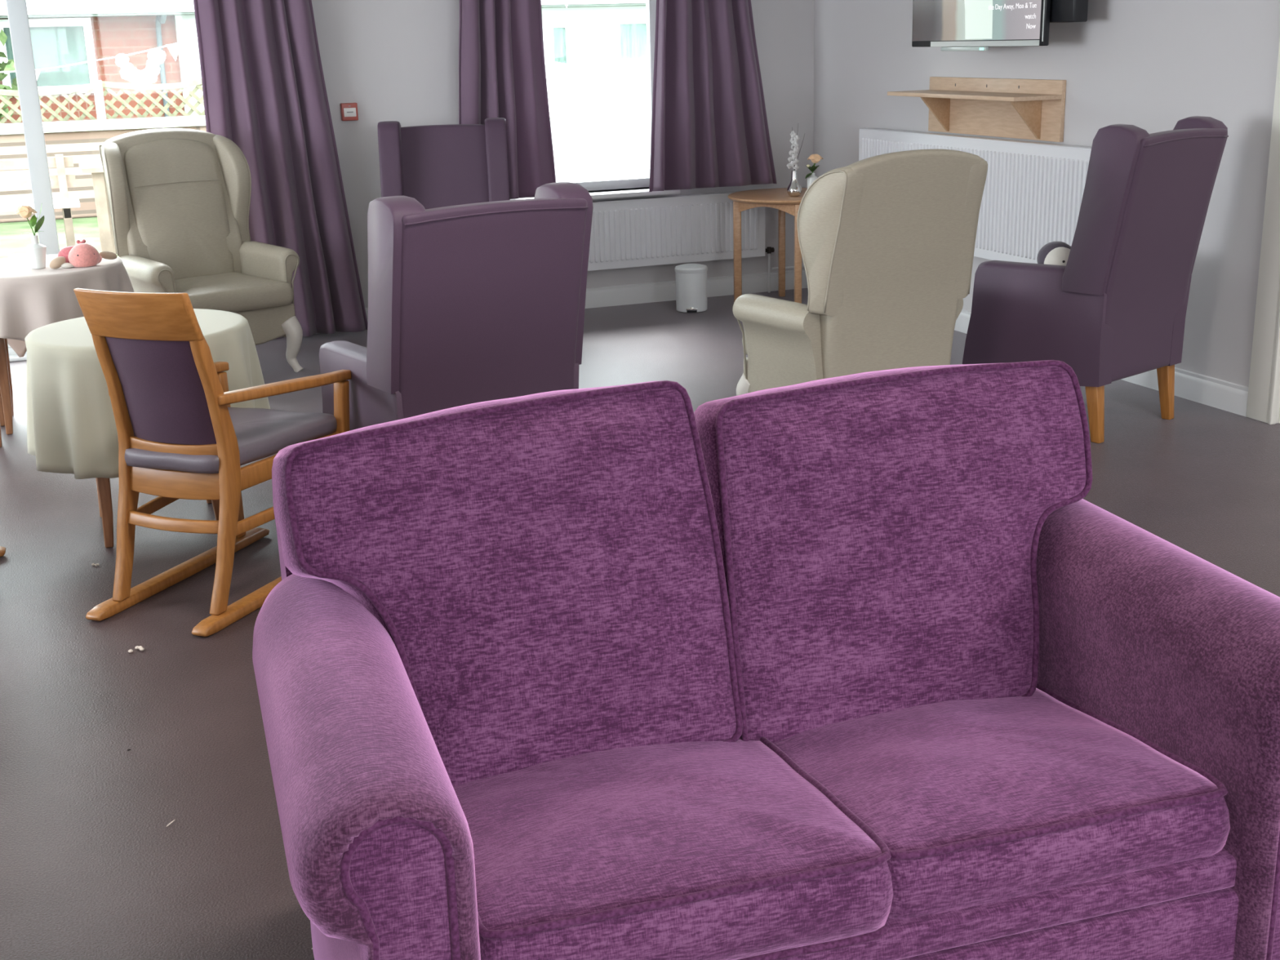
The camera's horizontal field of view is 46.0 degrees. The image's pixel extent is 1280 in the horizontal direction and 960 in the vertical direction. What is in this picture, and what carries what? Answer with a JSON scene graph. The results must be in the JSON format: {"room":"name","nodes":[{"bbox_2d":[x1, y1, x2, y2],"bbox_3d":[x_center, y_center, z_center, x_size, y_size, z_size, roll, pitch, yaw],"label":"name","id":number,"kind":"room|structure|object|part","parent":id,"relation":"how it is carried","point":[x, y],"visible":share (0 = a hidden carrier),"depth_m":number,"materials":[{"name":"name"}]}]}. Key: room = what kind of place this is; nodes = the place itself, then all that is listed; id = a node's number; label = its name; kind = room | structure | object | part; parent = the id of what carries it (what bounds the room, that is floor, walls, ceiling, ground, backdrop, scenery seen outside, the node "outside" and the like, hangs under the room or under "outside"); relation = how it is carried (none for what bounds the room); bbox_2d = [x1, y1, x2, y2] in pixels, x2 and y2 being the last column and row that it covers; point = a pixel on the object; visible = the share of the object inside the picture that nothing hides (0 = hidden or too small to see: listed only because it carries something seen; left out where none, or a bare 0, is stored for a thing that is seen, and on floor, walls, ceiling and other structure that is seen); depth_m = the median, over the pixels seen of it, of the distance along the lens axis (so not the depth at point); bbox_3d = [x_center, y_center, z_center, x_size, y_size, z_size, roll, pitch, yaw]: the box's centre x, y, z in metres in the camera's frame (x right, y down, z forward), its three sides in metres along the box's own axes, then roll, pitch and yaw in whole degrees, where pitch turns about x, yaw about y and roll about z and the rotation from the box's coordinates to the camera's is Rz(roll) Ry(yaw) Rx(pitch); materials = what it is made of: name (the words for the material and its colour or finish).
{"room":"care facility","nodes":[
{"label":"care facility","id":0,"kind":"room"},
{"bbox_2d":[311,0,814,307],"bbox_3d":[-2.490,-1.991,8.335,8.160,2.450,0.280,-8,17,-20],"label":"wall","id":1,"kind":"structure","parent":0,"point":[397,60],"depth_m":8.63,"materials":[{"name":"white paint"}]},
{"bbox_2d":[5,0,59,361],"bbox_3d":[-3.733,-1.667,7.864,3.280,2.160,0.200,-8,17,-20],"label":"window","id":2,"kind":"structure","parent":1,"relation":"in","point":[17,12],"depth_m":8.00,"materials":[{"name":"white plastic"}]},
{"bbox_2d":[340,102,358,120],"bbox_3d":[-1.635,-2.070,8.477,0.090,0.096,0.048,-8,17,-20],"label":"fire alarm","id":3,"kind":"object","parent":1,"relation":"attached to","point":[348,111],"visible":1,"depth_m":8.46,"materials":[{"name":"red plastic"}]},
{"bbox_3d":[-1.627,-2.063,8.459,0.068,0.048,0.004,-8,17,-20],"label":"glass plate","id":4,"kind":"part","parent":3,"relation":"part of","materials":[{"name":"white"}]},
{"bbox_2d":[315,269,808,333],"bbox_3d":[-0.497,-1.097,9.234,3.500,0.122,0.018,-8,17,-20],"label":"baseboard","id":5,"kind":"structure","parent":1,"relation":"attached to","point":[650,292],"depth_m":9.47,"materials":[{"name":"white"}]},
{"bbox_2d":[510,0,679,199],"bbox_3d":[-0.349,-2.412,8.958,1.120,1.448,0.315,-8,17,-20],"label":"window","id":6,"kind":"structure","parent":1,"relation":"in","point":[651,5],"depth_m":9.21,"materials":[{"name":"white plastic"}]},
{"bbox_3d":[-0.319,-1.723,9.132,1.120,0.028,0.255,-8,17,-20],"label":"sill","id":7,"kind":"part","parent":6,"relation":"part of","materials":[{"name":"white"}]},
{"bbox_2d":[587,191,774,292],"bbox_3d":[-0.082,-1.396,9.270,1.997,0.650,0.103,-8,17,-20],"label":"radiator","id":8,"kind":"object","parent":1,"relation":"attached to","point":[629,233],"visible":0.48,"depth_m":9.29,"materials":[{"name":"white metal"}]},
{"bbox_2d":[592,191,739,203],"bbox_3d":[-0.121,-1.697,9.160,1.924,0.008,0.070,-8,17,-20],"label":"grille","id":9,"kind":"object","parent":8,"relation":"attached to","point":[715,196],"depth_m":9.26,"materials":[{"name":"white metal"}]},
{"bbox_2d":[771,264,804,270],"bbox_3d":[0.953,-1.365,9.676,0.230,0.017,0.018,-8,17,-20],"label":"pipe","id":10,"kind":"object","parent":8,"relation":"attached to","point":[802,265],"visible":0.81,"depth_m":9.67,"materials":[{"name":"white metal"}]},
{"bbox_3d":[-3.555,-2.843,7.413,3.952,0.049,0.161,-8,17,-20],"label":"pole","id":11,"kind":"object","parent":1,"relation":"attached to","visible":0},
{"bbox_2d":[193,0,367,338],"bbox_3d":[-1.963,-1.909,8.248,0.806,2.287,0.179,-8,17,-20],"label":"curtain","id":12,"kind":"object","parent":11,"relation":"hanging from","point":[264,91],"visible":0.73,"depth_m":8.25,"materials":[{"name":"purple fabric"}]},
{"bbox_3d":[-0.242,-3.286,8.609,2.052,0.049,0.216,-8,17,-20],"label":"pole","id":13,"kind":"object","parent":1,"relation":"attached to","visible":0},
{"bbox_2d":[458,0,555,199],"bbox_3d":[-0.785,-2.392,8.547,0.593,1.592,0.164,-8,17,-20],"label":"curtain","id":14,"kind":"object","parent":13,"relation":"hanging from","point":[502,73],"visible":0.79,"depth_m":8.56,"materials":[{"name":"purple fabric"}]},
{"bbox_2d":[648,0,777,191],"bbox_3d":[0.440,-2.552,8.996,0.855,1.602,0.165,-8,17,-20],"label":"curtain","id":15,"kind":"object","parent":13,"relation":"hanging from","point":[709,125],"visible":1,"depth_m":9.04,"materials":[{"name":"purple fabric"}]},
{"bbox_2d":[0,288,1279,959],"bbox_3d":[1.227,0.637,3.605,11.160,0.120,12.800,-8,17,-20],"label":"floor","id":16,"kind":"structure","parent":0,"point":[92,867],"depth_m":4.11,"materials":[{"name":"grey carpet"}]},
{"bbox_2d":[0,390,4,447],"bbox_3d":[-3.100,-0.620,6.362,0.689,0.965,0.491,-7,17,-18],"label":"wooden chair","id":17,"kind":"object","parent":16,"relation":"on","point":[2,414],"visible":0.3,"depth_m":6.74,"materials":[{"name":"brown wood"}]},
{"bbox_3d":[-2.725,-0.342,6.341,0.061,0.425,0.061,-7,17,-18],"label":"leg","id":18,"kind":"part","parent":17,"relation":"part of","materials":[{"name":"brown wood"}]},
{"bbox_3d":[-2.868,-0.453,6.731,0.061,0.425,0.061,-7,17,-18],"label":"leg","id":19,"kind":"part","parent":17,"relation":"part of","materials":[{"name":"brown wood"}]},
{"bbox_2d":[0,546,5,556],"bbox_3d":[-2.458,-0.113,4.578,0.842,0.965,0.527,-7,17,-17],"label":"rocking chair","id":20,"kind":"object","parent":16,"relation":"on","point":[2,549],"visible":1,"depth_m":4.99,"materials":[{"name":"brown wood"}]},
{"bbox_2d":[0,337,13,434],"bbox_3d":[-2.672,-0.608,6.754,0.736,0.698,0.736,-8,17,-20],"label":"round table","id":21,"kind":"object","parent":16,"relation":"on","point":[6,384],"visible":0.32,"depth_m":6.57,"materials":[{"name":"brown wood"}]},
{"bbox_3d":[-2.899,-0.616,6.855,0.049,0.669,0.049,-8,17,-20],"label":"leg","id":22,"kind":"part","parent":21,"relation":"part of","materials":[{"name":"brown wood"}]},
{"bbox_2d":[0,253,134,357],"bbox_3d":[-2.668,-0.723,6.727,0.855,0.472,0.848,-8,17,-20],"label":"tablecloth","id":23,"kind":"object","parent":21,"relation":"on","point":[30,299],"visible":0.56,"depth_m":6.38,"materials":[{"name":"beige fabric"}]},
{"bbox_2d":[14,204,46,269],"bbox_3d":[-2.624,-1.053,6.513,0.117,0.277,0.089,-8,17,-20],"label":"flower vase","id":24,"kind":"object","parent":23,"relation":"on","point":[36,252],"visible":1,"depth_m":6.51,"materials":[{"name":"white ceramic"}]},
{"bbox_3d":[-2.619,-1.085,6.507,0.048,0.123,0.006,-9,18,-25],"label":"stem","id":25,"kind":"part","parent":24,"relation":"part of","materials":[{"name":"green plant"}]},
{"bbox_2d":[49,239,117,269],"bbox_3d":[-2.428,-0.989,6.567,0.276,0.114,0.139,-6,17,-15],"label":"plush toy","id":26,"kind":"object","parent":23,"relation":"on","point":[82,254],"visible":1,"depth_m":6.52,"materials":[{"name":"pink fabric"}]},
{"bbox_2d":[128,645,144,653],"bbox_3d":[-1.400,0.471,4.184,0.043,0.008,0.034,-15,21,-39],"label":"crumb","id":27,"kind":"object","parent":16,"relation":"on","point":[140,648],"visible":1,"depth_m":4.18,"materials":[{"name":"beige food"}]},
{"bbox_2d":[95,477,219,547],"bbox_3d":[-1.691,-0.181,5.210,0.702,0.698,0.702,-8,17,-20],"label":"round table","id":28,"kind":"object","parent":16,"relation":"on","point":[104,489],"visible":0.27,"depth_m":5.04,"materials":[{"name":"brown wood"}]},
{"bbox_3d":[-1.918,-0.189,5.311,0.049,0.669,0.049,-8,17,-20],"label":"leg","id":29,"kind":"part","parent":28,"relation":"part of","materials":[{"name":"brown wood"}]},
{"bbox_3d":[-1.790,-0.100,4.996,0.049,0.669,0.049,-8,17,-20],"label":"leg","id":30,"kind":"part","parent":28,"relation":"part of","materials":[{"name":"brown wood"}]},
{"bbox_2d":[24,308,270,479],"bbox_3d":[-1.688,-0.315,5.173,0.826,0.430,0.838,-8,17,-20],"label":"tablecloth","id":31,"kind":"object","parent":28,"relation":"on","point":[72,428],"visible":0.45,"depth_m":4.89,"materials":[{"name":"beige fabric"}]},
{"bbox_3d":[-1.463,-0.144,5.117,0.049,0.669,0.049,-8,17,-20],"label":"leg","id":32,"kind":"part","parent":28,"relation":"part of","materials":[{"name":"brown wood"}]},
{"bbox_2d":[98,128,303,372],"bbox_3d":[-2.214,-1.142,7.642,0.794,1.228,0.769,-15,21,-38],"label":"chair","id":33,"kind":"object","parent":16,"relation":"on","point":[180,198],"visible":0.84,"depth_m":7.66,"materials":[{"name":"beige leather"}]},
{"bbox_3d":[-2.429,-0.871,7.457,0.128,0.454,0.491,-15,21,-38],"label":"arm","id":34,"kind":"part","parent":33,"relation":"part of","materials":[{"name":"beige leather"}]},
{"bbox_2d":[174,271,293,312],"bbox_3d":[-2.157,-0.947,7.635,0.597,0.148,0.605,-15,21,-38],"label":"seat cushion","id":35,"kind":"object","parent":33,"relation":"on","point":[229,291],"depth_m":7.51,"materials":[{"name":"beige leather"}]},
{"bbox_3d":[-1.923,-1.006,7.867,0.128,0.454,0.491,-15,21,-38],"label":"arm","id":36,"kind":"part","parent":33,"relation":"part of","materials":[{"name":"beige leather"}]},
{"bbox_3d":[-1.782,-0.690,7.711,0.112,0.300,0.118,-15,21,-38],"label":"cabriole leg","id":37,"kind":"part","parent":33,"relation":"part of","materials":[{"name":"grey wood"}]},
{"bbox_2d":[73,288,351,636],"bbox_3d":[-1.278,-0.144,4.573,0.527,0.965,0.842,5,18,22],"label":"rocking chair","id":38,"kind":"object","parent":16,"relation":"on","point":[180,436],"visible":0.95,"depth_m":4.36,"materials":[{"name":"brown wood"}]},
{"bbox_3d":[-1.534,-0.107,4.419,0.045,0.926,0.172,5,18,22],"label":"leg","id":39,"kind":"part","parent":38,"relation":"part of","materials":[{"name":"brown wood"}]},
{"bbox_3d":[-1.403,-0.458,4.190,0.380,0.140,0.096,5,18,22],"label":"rail","id":40,"kind":"part","parent":38,"relation":"part of","materials":[{"name":"brown wood"}]},
{"bbox_3d":[-1.464,-0.316,4.676,0.070,0.074,0.595,3,17,16],"label":"arm","id":41,"kind":"part","parent":38,"relation":"part of","materials":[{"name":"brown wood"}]},
{"bbox_3d":[-1.356,-0.093,4.391,0.352,0.050,0.040,5,18,22],"label":"rail","id":42,"kind":"part","parent":38,"relation":"part of","materials":[{"name":"brown wood"}]},
{"bbox_3d":[-1.356,0.005,4.412,0.352,0.090,0.045,5,18,22],"label":"seat rail","id":43,"kind":"part","parent":38,"relation":"part of","materials":[{"name":"brown wood"}]},
{"bbox_3d":[-1.208,-0.078,4.289,0.045,0.926,0.172,5,18,22],"label":"leg","id":44,"kind":"part","parent":38,"relation":"part of","materials":[{"name":"brown wood"}]},
{"bbox_3d":[-1.261,-0.131,4.620,0.449,0.071,0.575,5,18,22],"label":"seat","id":45,"kind":"part","parent":38,"relation":"part of","materials":[{"name":"plastic"}]},
{"bbox_3d":[-1.359,-0.081,4.980,0.067,0.551,0.067,5,18,22],"label":"leg","id":46,"kind":"part","parent":38,"relation":"part of","materials":[{"name":"brown wood"}]},
{"bbox_3d":[-1.050,-0.279,4.511,0.070,0.074,0.595,7,18,27],"label":"arm","id":47,"kind":"part","parent":38,"relation":"part of","materials":[{"name":"brown wood"}]},
{"bbox_3d":[-1.070,-0.056,4.572,0.067,0.064,0.530,5,18,22],"label":"seat rail","id":48,"kind":"part","parent":38,"relation":"part of","materials":[{"name":"brown wood"}]},
{"bbox_3d":[-0.953,-0.045,4.819,0.067,0.551,0.067,5,18,22],"label":"leg","id":49,"kind":"part","parent":38,"relation":"part of","materials":[{"name":"brown wood"}]},
{"bbox_2d":[377,117,510,208],"bbox_3d":[-1.004,-1.245,7.858,0.671,1.210,0.782,-3,16,-4],"label":"chair","id":50,"kind":"object","parent":16,"relation":"on","point":[436,166],"visible":0.29,"depth_m":8.01,"materials":[{"name":"purple leather"}]},
{"bbox_2d":[319,182,593,431],"bbox_3d":[-0.607,-0.360,4.869,0.664,1.176,0.782,-12,19,-31],"label":"chair","id":51,"kind":"object","parent":16,"relation":"on","point":[472,303],"visible":0.59,"depth_m":4.52,"materials":[{"name":"purple leather"}]},
{"bbox_3d":[-0.859,-0.190,4.820,0.104,0.467,0.662,-12,19,-31],"label":"arm","id":52,"kind":"part","parent":51,"relation":"part of","materials":[{"name":"purple plastic"}]},
{"bbox_3d":[-0.412,-0.283,5.095,0.104,0.467,0.662,-12,19,-31],"label":"arm","id":53,"kind":"part","parent":51,"relation":"part of","materials":[{"name":"purple plastic"}]},
{"bbox_2d":[675,263,707,312],"bbox_3d":[0.310,-1.160,9.095,0.197,0.279,0.214,-1,16,2],"label":"pedal bin","id":54,"kind":"object","parent":16,"relation":"on","point":[691,278],"visible":1,"depth_m":9.03,"materials":[{"name":"white metal"}]},
{"bbox_3d":[0.308,-1.276,9.070,0.197,0.041,0.197,-1,16,2],"label":"lid","id":55,"kind":"part","parent":54,"relation":"part of","materials":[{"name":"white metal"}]},
{"bbox_2d":[252,360,1279,959],"bbox_3d":[0.203,0.375,2.561,1.630,1.026,1.101,-7,17,-16],"label":"sofa","id":56,"kind":"object","parent":16,"relation":"on","point":[859,666],"visible":1,"depth_m":2.45,"materials":[{"name":"purple fabric"}]},
{"bbox_3d":[0.083,0.328,2.950,1.480,0.803,0.290,-7,17,-16],"label":"frame","id":57,"kind":"part","parent":56,"relation":"part of","materials":[{"name":"purple fabric"}]},
{"bbox_3d":[-0.439,0.585,2.331,0.230,0.687,0.954,-7,17,-16],"label":"arm","id":58,"kind":"part","parent":56,"relation":"part of"},
{"bbox_3d":[-0.292,0.719,1.923,0.128,0.652,0.022,-7,17,-16],"label":"arm","id":59,"kind":"part","parent":56,"relation":"part of"},
{"bbox_2d":[271,380,736,786],"bbox_3d":[-0.225,0.188,2.596,0.754,0.648,0.390,-7,17,-16],"label":"cushion","id":60,"kind":"object","parent":56,"relation":"on","point":[550,576],"depth_m":2.49,"materials":[{"name":"purple fabric"}]},
{"bbox_2d":[453,737,893,959],"bbox_3d":[-0.033,0.554,2.417,0.619,0.212,0.800,-7,17,-16],"label":"seat cushion","id":61,"kind":"object","parent":56,"relation":"on","point":[585,848],"depth_m":2.14,"materials":[{"name":"purple fabric"}]},
{"bbox_2d":[693,363,1086,742],"bbox_3d":[0.480,0.124,2.802,0.789,0.635,0.388,-7,17,-16],"label":"cushion","id":62,"kind":"object","parent":56,"relation":"on","point":[877,544],"depth_m":2.67,"materials":[{"name":"purple fabric"}]},
{"bbox_2d":[773,688,1230,919],"bbox_3d":[0.520,0.500,2.592,0.602,0.210,0.778,-7,17,-16],"label":"seat cushion","id":63,"kind":"object","parent":56,"relation":"on","point":[971,803],"depth_m":2.31,"materials":[{"name":"purple fabric"}]},
{"bbox_3d":[0.896,0.432,2.724,0.230,0.687,0.953,-7,17,-16],"label":"arm","id":64,"kind":"part","parent":56,"relation":"part of"},
{"bbox_3d":[1.022,0.569,2.309,0.128,0.652,0.022,-7,17,-16],"label":"arm","id":65,"kind":"part","parent":56,"relation":"part of"},
{"bbox_2d":[728,187,807,303],"bbox_3d":[0.908,-1.396,9.146,0.744,0.672,0.744,-8,17,-20],"label":"side table","id":66,"kind":"object","parent":16,"relation":"on","point":[779,198],"visible":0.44,"depth_m":9.05,"materials":[{"name":"brown wood"}]},
{"bbox_3d":[0.591,-1.370,9.134,0.046,0.646,0.040,-2,16,-3],"label":"leg","id":67,"kind":"part","parent":66,"relation":"part of","materials":[{"name":"brown wood"}]},
{"bbox_3d":[0.889,-1.473,9.455,0.040,0.646,0.046,-2,16,-3],"label":"leg","id":68,"kind":"part","parent":66,"relation":"part of","materials":[{"name":"brown wood"}]},
{"bbox_2d":[786,125,804,196],"bbox_3d":[0.908,-1.873,8.827,0.096,0.420,0.095,4,17,18],"label":"flower vase","id":69,"kind":"object","parent":66,"relation":"on","point":[794,189],"visible":1,"depth_m":8.84,"materials":[{"name":"silver metal"}]},
{"bbox_3d":[0.927,-1.295,8.845,0.040,0.646,0.046,-2,16,-3],"label":"leg","id":70,"kind":"part","parent":66,"relation":"part of","materials":[{"name":"brown wood"}]},
{"bbox_2d":[804,153,822,188],"bbox_3d":[1.020,-1.786,8.835,0.105,0.244,0.089,2,17,13],"label":"flower vase","id":71,"kind":"object","parent":66,"relation":"on","point":[811,177],"visible":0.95,"depth_m":8.81,"materials":[{"name":"white ceramic"}]},
{"bbox_2d":[733,149,987,395],"bbox_3d":[0.842,-0.699,5.899,0.794,1.199,0.769,-10,18,-27],"label":"chair","id":72,"kind":"object","parent":16,"relation":"on","point":[887,241],"visible":0.84,"depth_m":5.59,"materials":[{"name":"beige leather"}]},
{"bbox_3d":[0.456,-0.299,6.170,0.112,0.300,0.118,-10,18,-27],"label":"cabriole leg","id":73,"kind":"part","parent":72,"relation":"part of","materials":[{"name":"grey wood"}]},
{"bbox_2d":[742,331,747,354],"bbox_3d":[0.808,-0.552,6.016,0.597,0.148,0.605,-10,18,-27],"label":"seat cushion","id":74,"kind":"object","parent":72,"relation":"on","point":[746,351],"depth_m":6.10,"materials":[{"name":"beige leather"}]},
{"bbox_3d":[0.531,-0.479,5.845,0.128,0.454,0.491,-10,18,-27],"label":"arm","id":75,"kind":"part","parent":72,"relation":"part of","materials":[{"name":"beige plastic"}]},
{"bbox_3d":[1.114,-0.583,6.144,0.128,0.454,0.491,-10,18,-27],"label":"arm","id":76,"kind":"part","parent":72,"relation":"part of","materials":[{"name":"beige plastic"}]},
{"bbox_2d":[962,115,1228,443],"bbox_3d":[1.847,-0.846,6.184,0.671,1.237,0.782,-15,21,-39],"label":"chair","id":77,"kind":"object","parent":16,"relation":"on","point":[1117,308],"visible":0.95,"depth_m":5.93,"materials":[{"name":"purple leather"}]},
{"bbox_3d":[1.609,-0.641,6.107,0.105,0.476,0.662,-15,21,-39],"label":"arm","id":78,"kind":"part","parent":77,"relation":"part of","materials":[{"name":"purple plastic"}]},
{"bbox_2d":[1036,240,1071,266],"bbox_3d":[1.699,-0.829,6.115,0.172,0.271,0.187,-13,20,-33],"label":"plush toy","id":79,"kind":"object","parent":77,"relation":"on","point":[1055,253],"visible":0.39,"depth_m":6.05,"materials":[{"name":"grey fabric"}]},
{"bbox_3d":[1.810,-0.270,5.998,0.056,0.240,0.076,-15,21,-39],"label":"leg","id":80,"kind":"part","parent":77,"relation":"part of","materials":[{"name":"brown wood"}]},
{"bbox_3d":[2.014,-0.751,6.444,0.105,0.476,0.662,-15,21,-39],"label":"arm","id":81,"kind":"part","parent":77,"relation":"part of","materials":[{"name":"purple leather"}]},
{"bbox_3d":[2.205,-0.378,6.326,0.056,0.240,0.076,-15,21,-39],"label":"leg","id":82,"kind":"part","parent":77,"relation":"part of","materials":[{"name":"brown wood"}]},
{"bbox_2d":[813,0,1279,386],"bbox_3d":[1.965,-1.943,7.754,0.280,2.450,4.040,-8,17,-20],"label":"wall","id":83,"kind":"structure","parent":0,"point":[1149,65],"depth_m":6.65,"materials":[{"name":"white paint"}]},
{"bbox_2d":[858,127,1091,263],"bbox_3d":[1.750,-1.496,7.943,0.103,0.604,2.264,-8,17,-20],"label":"radiator","id":84,"kind":"object","parent":83,"relation":"attached to","point":[1032,197],"visible":0.44,"depth_m":7.50,"materials":[{"name":"white metal"}]},
{"bbox_2d":[859,127,1091,150],"bbox_3d":[1.734,-1.781,7.856,0.070,0.008,2.264,-8,17,-20],"label":"grille","id":85,"kind":"object","parent":84,"relation":"attached to","point":[869,131],"depth_m":7.85,"materials":[{"name":"white metal"}]},
{"bbox_2d":[887,76,1066,142],"bbox_3d":[1.683,-1.897,7.697,0.294,0.288,1.176,-8,17,-20],"label":"wall shelf","id":86,"kind":"object","parent":83,"relation":"attached to","point":[1008,108],"visible":1,"depth_m":7.64,"materials":[{"name":"brown wood"}]},
{"bbox_2d":[911,0,1088,50],"bbox_3d":[1.762,-2.394,7.305,0.228,0.600,1.245,-8,18,-22],"label":"television","id":87,"kind":"object","parent":83,"relation":"attached to","point":[952,24],"visible":1,"depth_m":7.28,"materials":[{"name":"black plastic"}]},
{"bbox_2d":[954,309,1248,416],"bbox_3d":[1.837,-0.823,8.083,0.018,0.122,3.925,-8,17,-20],"label":"baseboard","id":88,"kind":"structure","parent":83,"relation":"attached to","point":[1227,396],"depth_m":6.58,"materials":[{"name":"white wood"}]},
{"bbox_2d":[1245,40,1279,424],"bbox_3d":[3.041,-1.331,6.122,1.058,2.140,0.149,-7,17,-17],"label":"door","id":89,"kind":"structure","parent":83,"relation":"in","point":[1264,388],"depth_m":6.14,"materials":[{"name":"white wood"}]},
{"label":"outside","id":90,"kind":"structure","parent":0,"visible":0},
{"bbox_2d":[0,217,119,258],"bbox_3d":[-8.203,-7.937,33.830,70.000,0.100,49.380,-8,17,-20],"label":"lawn","id":91,"kind":"structure","parent":90,"point":[13,242],"depth_m":14.33,"materials":[{"name":"green plant"}]},
{"bbox_2d":[0,29,17,120],"bbox_3d":[-8.540,-4.691,18.059,2.148,2.803,2.038,-8,17,-20],"label":"shrub","id":92,"kind":"object","parent":91,"relation":"on","point":[10,65],"visible":0.44,"depth_m":18.34,"materials":[{"name":"green plant"}]},
{"bbox_2d":[0,154,79,246],"bbox_3d":[-5.248,-2.027,11.715,1.700,0.880,0.490,-8,17,-20],"label":"garden bench","id":93,"kind":"object","parent":91,"relation":"on","point":[61,180],"visible":0.85,"depth_m":11.97,"materials":[{"name":"white wood"}]},
{"bbox_3d":[-5.340,-2.373,11.837,1.700,0.240,0.030,-8,17,-20],"label":"backrest","id":94,"kind":"part","parent":93,"relation":"part of","materials":[{"name":"beige wood"}]},
{"bbox_3d":[-5.237,-2.093,11.662,1.700,0.035,0.420,-8,17,-20],"label":"seat","id":95,"kind":"part","parent":93,"relation":"part of","materials":[{"name":"white wood"}]},
{"bbox_2d":[0,83,96,124],"bbox_3d":[-6.815,-3.703,16.268,1.863,1.570,0.060,-8,17,-20],"label":"fence","id":96,"kind":"object","parent":91,"relation":"on","point":[74,90],"visible":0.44,"depth_m":16.34,"materials":[{"name":"beige wood"}]},
{"bbox_3d":[-6.830,-4.278,16.099,1.840,0.372,0.060,-8,17,-20],"label":"rail","id":97,"kind":"part","parent":96,"relation":"part of","materials":[{"name":"beige wood"}]},
{"bbox_2d":[78,161,115,253],"bbox_3d":[-3.531,-2.078,11.804,1.510,0.835,0.660,-8,17,-20],"label":"garden table","id":98,"kind":"object","parent":91,"relation":"on","point":[95,168],"visible":0.31,"depth_m":11.31,"materials":[{"name":"beige wood"}]},
{"bbox_3d":[-4.039,-1.916,11.364,0.080,0.800,0.070,-8,17,-20],"label":"leg","id":99,"kind":"part","parent":98,"relation":"part of","materials":[{"name":"beige wood"}]},
{"bbox_3d":[-4.192,-2.053,11.843,0.080,0.800,0.070,-8,17,-20],"label":"leg","id":100,"kind":"part","parent":98,"relation":"part of","materials":[{"name":"beige wood"}]},
{"bbox_2d":[92,80,106,119],"bbox_3d":[-5.877,-3.685,16.561,0.090,1.360,0.030,-8,17,-20],"label":"fence post","id":101,"kind":"object","parent":91,"relation":"on","point":[97,85],"visible":0.36,"depth_m":16.41,"materials":[{"name":"white wood"}]},
{"bbox_2d":[0,115,206,222],"bbox_3d":[-7.579,-3.044,15.250,9.250,0.960,0.720,-8,17,-20],"label":"wall","id":102,"kind":"structure","parent":91,"relation":"on","point":[82,140],"depth_m":15.55,"materials":[{"name":"white"}]},
{"bbox_2d":[101,78,204,119],"bbox_3d":[-4.965,-3.999,16.939,1.963,1.700,0.100,-8,17,-20],"label":"fence","id":103,"kind":"object","parent":91,"relation":"on","point":[108,86],"visible":0.23,"depth_m":16.70,"materials":[{"name":"beige wood"}]},
{"bbox_3d":[-5.016,-4.544,16.764,1.860,0.372,0.060,-8,17,-20],"label":"rail","id":104,"kind":"part","parent":103,"relation":"part of","materials":[{"name":"beige wood"}]},
{"bbox_2d":[0,0,648,124],"bbox_3d":[-5.243,-6.532,21.680,25.200,3.900,3.220,-8,17,-20],"label":"building","id":105,"kind":"structure","parent":91,"relation":"on","point":[586,33],"depth_m":20.21,"materials":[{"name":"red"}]},
{"bbox_2d":[3,26,90,86],"bbox_3d":[-7.783,-5.562,19.808,1.000,0.770,0.010,-8,17,-20],"label":"curtain","id":106,"kind":"object","parent":105,"relation":"hanging from","point":[52,46],"depth_m":19.85,"materials":[{"name":"fabric"}]},
{"bbox_2d":[553,27,566,63],"bbox_3d":[-1.194,-6.407,22.256,0.220,0.540,0.010,-8,17,-20],"label":"curtain","id":107,"kind":"object","parent":105,"relation":"hanging from","point":[559,33],"depth_m":22.25,"materials":[{"name":"white fabric"}]},
{"bbox_2d":[620,23,647,58],"bbox_3d":[-0.079,-6.597,22.657,0.520,0.520,0.010,-8,17,-20],"label":"curtain","id":108,"kind":"object","parent":105,"relation":"hanging from","point":[633,45],"depth_m":22.65,"materials":[{"name":"white fabric"}]},
{"bbox_2d":[544,56,648,111],"bbox_3d":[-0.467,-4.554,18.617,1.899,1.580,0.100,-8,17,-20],"label":"fence","id":109,"kind":"object","parent":91,"relation":"on","point":[582,69],"visible":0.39,"depth_m":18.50,"materials":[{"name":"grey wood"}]},
{"bbox_3d":[-0.521,-5.114,18.436,1.800,0.220,0.060,-8,17,-20],"label":"rail","id":110,"kind":"part","parent":109,"relation":"part of","materials":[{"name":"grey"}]},
{"bbox_3d":[-0.507,-4.606,18.586,1.800,0.060,0.060,-8,17,-20],"label":"rail","id":111,"kind":"part","parent":109,"relation":"part of","materials":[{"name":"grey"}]},
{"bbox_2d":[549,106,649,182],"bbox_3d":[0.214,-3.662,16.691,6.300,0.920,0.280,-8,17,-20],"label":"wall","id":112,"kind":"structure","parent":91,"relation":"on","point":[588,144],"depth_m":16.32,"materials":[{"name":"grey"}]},
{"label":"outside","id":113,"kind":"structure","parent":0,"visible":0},
{"bbox_2d":[0,0,568,91],"bbox_3d":[-3.449,-3.520,12.113,7.200,0.728,0.044,-8,17,-20],"label":"bunting","id":114,"kind":"object","parent":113,"point":[140,80],"visible":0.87,"depth_m":11.97,"materials":[{"name":"white fabric"}]}
]}

